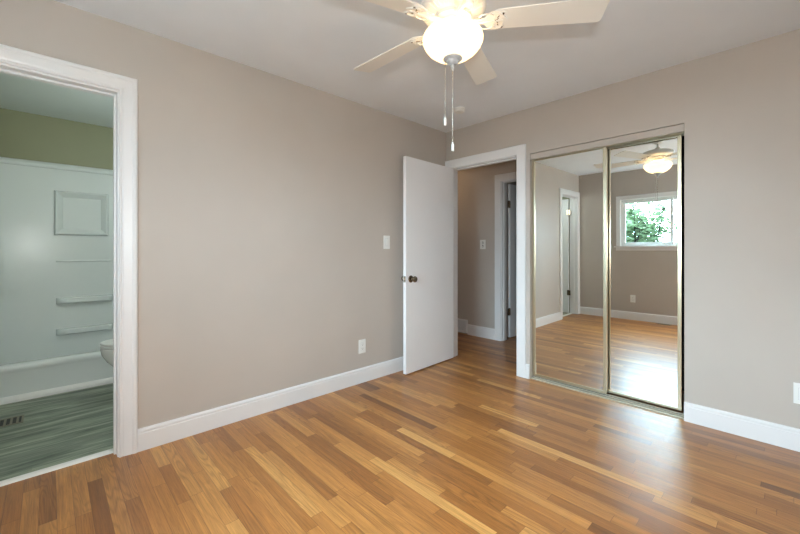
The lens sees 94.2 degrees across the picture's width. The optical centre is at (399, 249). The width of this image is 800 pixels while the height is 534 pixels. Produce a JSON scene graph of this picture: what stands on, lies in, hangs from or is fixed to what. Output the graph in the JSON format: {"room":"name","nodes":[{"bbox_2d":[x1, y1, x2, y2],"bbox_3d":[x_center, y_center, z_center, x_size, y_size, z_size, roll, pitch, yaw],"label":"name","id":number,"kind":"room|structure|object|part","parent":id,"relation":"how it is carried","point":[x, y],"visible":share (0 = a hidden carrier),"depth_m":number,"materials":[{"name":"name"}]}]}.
{"room":"empty bedroom","nodes":[
{"label":"empty bedroom","id":0,"kind":"room"},
{"bbox_2d":[0,108,112,169],"bbox_3d":[-3.193,-0.056,3.805,1.770,2.440,0.120,0,0,-43],"label":"wall","id":1,"kind":"structure","parent":0,"point":[23,135],"depth_m":3.59,"materials":[{"name":"green paint"}]},
{"bbox_2d":[0,0,515,428],"bbox_3d":[0.201,-0.056,3.865,6.700,2.440,0.140,0,0,-43],"label":"wall","id":2,"kind":"structure","parent":0,"point":[267,202],"depth_m":2.57,"materials":[{"name":"beige paint"}]},
{"bbox_2d":[0,448,112,486],"bbox_3d":[-1.877,1.158,1.940,0.620,0.011,0.054,0,0,-43],"label":"trim","id":3,"kind":"structure","parent":2,"relation":"attached to","point":[110,451],"depth_m":1.97,"materials":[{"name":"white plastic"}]},
{"bbox_2d":[0,44,137,457],"bbox_3d":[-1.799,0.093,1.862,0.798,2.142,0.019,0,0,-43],"label":"trim","id":4,"kind":"structure","parent":2,"relation":"attached to","point":[127,87],"depth_m":2.10,"materials":[{"name":"white wood"}]},
{"bbox_2d":[138,357,402,451],"bbox_3d":[-0.501,1.100,3.093,2.780,0.128,0.015,0,0,-43],"label":"baseboard","id":5,"kind":"structure","parent":2,"relation":"attached to","point":[155,435],"depth_m":2.60,"materials":[{"name":"white wood"}]},
{"bbox_2d":[359,339,365,353],"bbox_3d":[-0.331,0.848,3.259,0.074,0.120,0.009,0,0,-43],"label":"wall outlet","id":6,"kind":"object","parent":2,"relation":"attached to","point":[362,343],"visible":1,"depth_m":3.26,"materials":[{"name":"white plastic"}]},
{"bbox_2d":[383,236,389,248],"bbox_3d":[-0.122,-0.069,3.455,0.076,0.124,0.011,0,0,-43],"label":"light switch","id":7,"kind":"object","parent":2,"relation":"attached to","point":[386,239],"visible":1,"depth_m":3.45,"materials":[{"name":"white plastic"}]},
{"bbox_2d":[0,332,799,533],"bbox_3d":[0.525,1.194,3.580,6.620,0.060,5.320,0,0,-43],"label":"floor","id":8,"kind":"structure","parent":0,"point":[463,443],"depth_m":1.98,"materials":[{"name":"brown wood"}]},
{"bbox_2d":[0,415,23,426],"bbox_3d":[-2.688,1.162,2.465,0.270,0.004,0.150,0,0,-43],"label":"floor vent","id":9,"kind":"object","parent":8,"relation":"in","point":[18,419],"visible":1,"depth_m":2.51,"materials":[{"name":"beige metal"}]},
{"bbox_2d":[0,157,112,404],"bbox_3d":[-2.868,0.165,3.462,1.522,1.997,0.818,0,0,-43],"label":"bathtub","id":10,"kind":"object","parent":8,"relation":"on","point":[56,220],"visible":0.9,"depth_m":3.51,"materials":[{"name":"white plastic"}]},
{"bbox_2d":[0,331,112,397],"bbox_3d":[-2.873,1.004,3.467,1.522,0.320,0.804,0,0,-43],"label":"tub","id":11,"kind":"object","parent":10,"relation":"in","point":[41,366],"depth_m":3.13,"materials":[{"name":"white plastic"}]},
{"bbox_3d":[-2.594,1.140,3.173,1.522,0.047,0.022,0,0,-43],"label":"moulding","id":12,"kind":"part","parent":10,"relation":"part of","materials":[{"name":"white plastic"}]},
{"bbox_3d":[-3.161,-0.356,3.697,0.412,0.430,0.039,0,0,-43],"label":"niche frame","id":13,"kind":"part","parent":10,"relation":"part of","materials":[{"name":"white plastic"}]},
{"bbox_2d":[56,323,112,334],"bbox_3d":[-3.134,0.796,3.703,0.435,0.060,0.070,0,0,-43],"label":"shelf","id":14,"kind":"object","parent":10,"relation":"attached to","point":[85,328],"depth_m":3.70,"materials":[{"name":"white plastic"}]},
{"bbox_2d":[56,294,112,303],"bbox_3d":[-3.134,0.496,3.703,0.435,0.060,0.070,0,0,-43],"label":"shelf","id":15,"kind":"object","parent":10,"relation":"attached to","point":[70,298],"depth_m":3.70,"materials":[{"name":"white plastic"}]},
{"bbox_2d":[56,260,112,261],"bbox_3d":[-3.152,0.112,3.722,0.435,0.016,0.018,0,0,-43],"label":"shelf","id":16,"kind":"object","parent":10,"relation":"attached to","point":[56,260],"depth_m":3.71,"materials":[{"name":"white plastic"}]},
{"bbox_2d":[100,339,112,365],"bbox_3d":[-1.993,0.766,3.069,0.764,0.795,0.450,0,0,-43],"label":"toilet","id":17,"kind":"object","parent":8,"relation":"on","point":[106,346],"visible":0.12,"depth_m":2.78,"materials":[{"name":"white ceramic"}]},
{"bbox_3d":[-2.093,0.715,2.973,0.487,0.022,0.372,0,0,-43],"label":"lid","id":18,"kind":"part","parent":17,"relation":"part of","materials":[{"name":"white plastic"}]},
{"bbox_3d":[-2.054,0.955,3.011,0.588,0.418,0.372,0,0,-43],"label":"bowl","id":19,"kind":"part","parent":17,"relation":"part of","materials":[{"name":"white ceramic"}]},
{"bbox_2d":[0,0,799,132],"bbox_3d":[-0.564,-1.326,2.549,3.860,0.100,5.560,0,0,-43],"label":"ceiling","id":20,"kind":"structure","parent":0,"point":[317,44],"depth_m":2.33,"materials":[{"name":"paint"}]},
{"bbox_2d":[453,107,464,113],"bbox_3d":[0.537,-1.259,3.364,0.104,0.034,0.104,0,0,-43],"label":"smoke detector","id":21,"kind":"object","parent":20,"relation":"attached to","point":[458,110],"visible":1,"depth_m":3.33,"materials":[{"name":"white plastic"}]},
{"bbox_2d":[354,0,609,150],"bbox_3d":[0.210,-0.866,1.736,1.280,0.821,1.232,0,0,-43],"label":"ceiling fan","id":22,"kind":"object","parent":20,"relation":"hanging from","point":[453,36],"visible":1,"depth_m":1.65,"materials":[{"name":"white wood"}]},
{"bbox_3d":[-0.055,-1.044,2.002,0.479,0.006,0.134,0,12,45],"label":"blade","id":23,"kind":"part","parent":22,"relation":"part of","materials":[{"name":"white wood"}]},
{"bbox_3d":[-0.128,-1.044,1.516,0.479,0.006,0.134,0,12,-27],"label":"blade","id":24,"kind":"part","parent":22,"relation":"part of","materials":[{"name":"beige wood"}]},
{"bbox_3d":[0.243,-0.656,1.709,0.004,0.329,0.004,0,0,-43],"label":"pull chain","id":25,"kind":"part","parent":22,"relation":"part of","materials":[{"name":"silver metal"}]},
{"bbox_3d":[0.243,-0.937,1.709,0.276,0.115,0.276,0,0,-43],"label":"lamp shade","id":26,"kind":"part","parent":22,"relation":"part of","materials":[{"name":"white glass"}]},
{"bbox_3d":[0.429,-1.044,2.083,0.134,0.006,0.479,-13,-6,26],"label":"blade","id":27,"kind":"part","parent":22,"relation":"part of","materials":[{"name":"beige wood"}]},
{"bbox_3d":[0.656,-1.044,1.648,0.479,0.006,0.134,0,-12,9],"label":"blade","id":28,"kind":"part","parent":22,"relation":"part of","materials":[{"name":"white wood"}]},
{"bbox_2d":[458,160,515,333],"bbox_3d":[1.343,-0.056,4.767,0.120,2.440,3.320,0,0,-43],"label":"wall","id":29,"kind":"structure","parent":0,"point":[476,186],"depth_m":4.99,"materials":[{"name":"beige paint"}]},
{"bbox_2d":[458,318,467,332],"bbox_3d":[0.819,1.056,5.199,0.046,0.176,0.290,0,0,-43],"label":"air vent","id":30,"kind":"object","parent":29,"relation":"in","point":[462,323],"visible":0.52,"depth_m":5.13,"materials":[{"name":"white metal"}]},
{"bbox_2d":[467,324,494,339],"bbox_3d":[1.076,1.093,4.951,0.015,0.141,0.424,0,0,-43],"label":"baseboard","id":31,"kind":"structure","parent":29,"relation":"attached to","point":[484,332],"depth_m":4.93,"materials":[{"name":"white wood"}]},
{"bbox_2d":[480,240,485,248],"bbox_3d":[1.096,-0.069,4.929,0.016,0.124,0.085,0,0,-43],"label":"light switch","id":32,"kind":"object","parent":29,"relation":"attached to","point":[482,242],"visible":1,"depth_m":4.92,"materials":[{"name":"white plastic"}]},
{"bbox_2d":[495,172,515,340],"bbox_3d":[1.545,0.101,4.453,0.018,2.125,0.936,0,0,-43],"label":"trim","id":33,"kind":"structure","parent":29,"relation":"attached to","point":[507,176],"depth_m":4.75,"materials":[{"name":"white wood"}]},
{"bbox_2d":[508,184,515,336],"bbox_3d":[1.676,0.145,5.103,0.795,2.013,0.050,0,0,-43],"label":"door","id":34,"kind":"structure","parent":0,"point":[511,188],"depth_m":4.89,"materials":[{"name":"white wood"}]},
{"bbox_2d":[446,29,799,428],"bbox_3d":[1.585,-0.056,2.999,0.120,2.440,3.020,0,0,-43],"label":"wall","id":35,"kind":"structure","parent":0,"point":[738,108],"depth_m":2.38,"materials":[{"name":"beige paint"}]},
{"bbox_2d":[401,156,453,373],"bbox_3d":[0.298,0.143,3.706,0.167,2.018,0.760,0,0,44],"label":"door","id":36,"kind":"structure","parent":35,"relation":"in","point":[427,278],"depth_m":3.65,"materials":[{"name":"white wood"}]},
{"bbox_3d":[0.124,0.274,3.449,0.066,0.066,0.066,0,0,44],"label":"knob","id":37,"kind":"part","parent":36,"relation":"part of","materials":[{"name":"brown metal"}]},
{"bbox_2d":[453,156,515,356],"bbox_3d":[0.860,0.140,3.765,0.120,2.048,0.815,0,0,-43],"label":"trim","id":38,"kind":"structure","parent":35,"relation":"attached to","point":[457,169],"depth_m":4.04,"materials":[{"name":"white wood"}]},
{"bbox_2d":[445,144,525,377],"bbox_3d":[0.808,0.101,3.719,0.018,2.125,0.965,0,0,-43],"label":"trim","id":39,"kind":"structure","parent":35,"relation":"attached to","point":[519,151],"depth_m":3.40,"materials":[{"name":"white wood"}]},
{"bbox_2d":[525,364,529,378],"bbox_3d":[1.154,1.100,3.356,0.015,0.128,0.035,0,0,-43],"label":"baseboard","id":40,"kind":"structure","parent":35,"relation":"attached to","point":[527,368],"depth_m":3.35,"materials":[{"name":"white wood"}]},
{"bbox_2d":[532,147,606,393],"bbox_3d":[1.424,0.159,3.160,0.024,1.961,0.615,0,0,-43],"label":"mirror door","id":41,"kind":"structure","parent":35,"relation":"in","point":[569,191],"depth_m":3.13,"materials":[{"name":"beige mirror"}]},
{"bbox_2d":[530,124,683,159],"bbox_3d":[1.563,-0.837,2.949,0.012,0.051,1.116,0,0,-43],"label":"trim","id":42,"kind":"structure","parent":35,"relation":"attached to","point":[677,128],"depth_m":2.86,"materials":[{"name":"beige paint"}]},
{"bbox_2d":[530,375,683,419],"bbox_3d":[1.589,1.157,2.973,0.083,0.013,1.120,0,0,-43],"label":"trim","id":43,"kind":"structure","parent":35,"relation":"attached to","point":[534,378],"depth_m":2.88,"materials":[{"name":"champagne brass metal"}]},
{"bbox_2d":[531,132,683,160],"bbox_3d":[1.609,-0.835,2.992,0.085,0.058,1.120,0,0,-43],"label":"trim","id":44,"kind":"structure","parent":35,"relation":"attached to","point":[679,133],"depth_m":2.81,"materials":[{"name":"beige metal"}]},
{"bbox_2d":[607,135,681,410],"bbox_3d":[1.819,0.159,2.807,0.026,1.961,0.502,0,0,-43],"label":"mirror door","id":45,"kind":"structure","parent":35,"relation":"in","point":[644,179],"depth_m":2.79,"materials":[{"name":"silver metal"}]},
{"bbox_2d":[684,401,799,451],"bbox_3d":[2.255,1.100,2.193,0.015,0.128,0.928,0,0,-43],"label":"baseboard","id":46,"kind":"structure","parent":35,"relation":"attached to","point":[787,437],"depth_m":2.31,"materials":[{"name":"white wood"}]},
{"bbox_2d":[793,382,799,403],"bbox_3d":[2.315,0.832,2.134,0.009,0.120,0.074,0,0,-43],"label":"wall outlet","id":47,"kind":"object","parent":35,"relation":"attached to","point":[796,386],"visible":1,"depth_m":2.15,"materials":[{"name":"white plastic"}]},
{"bbox_2d":[682,136,683,390],"bbox_3d":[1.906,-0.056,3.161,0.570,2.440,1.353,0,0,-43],"label":"door frame","id":48,"kind":"structure","parent":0,"point":[682,136],"depth_m":3.06,"materials":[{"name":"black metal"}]}
]}

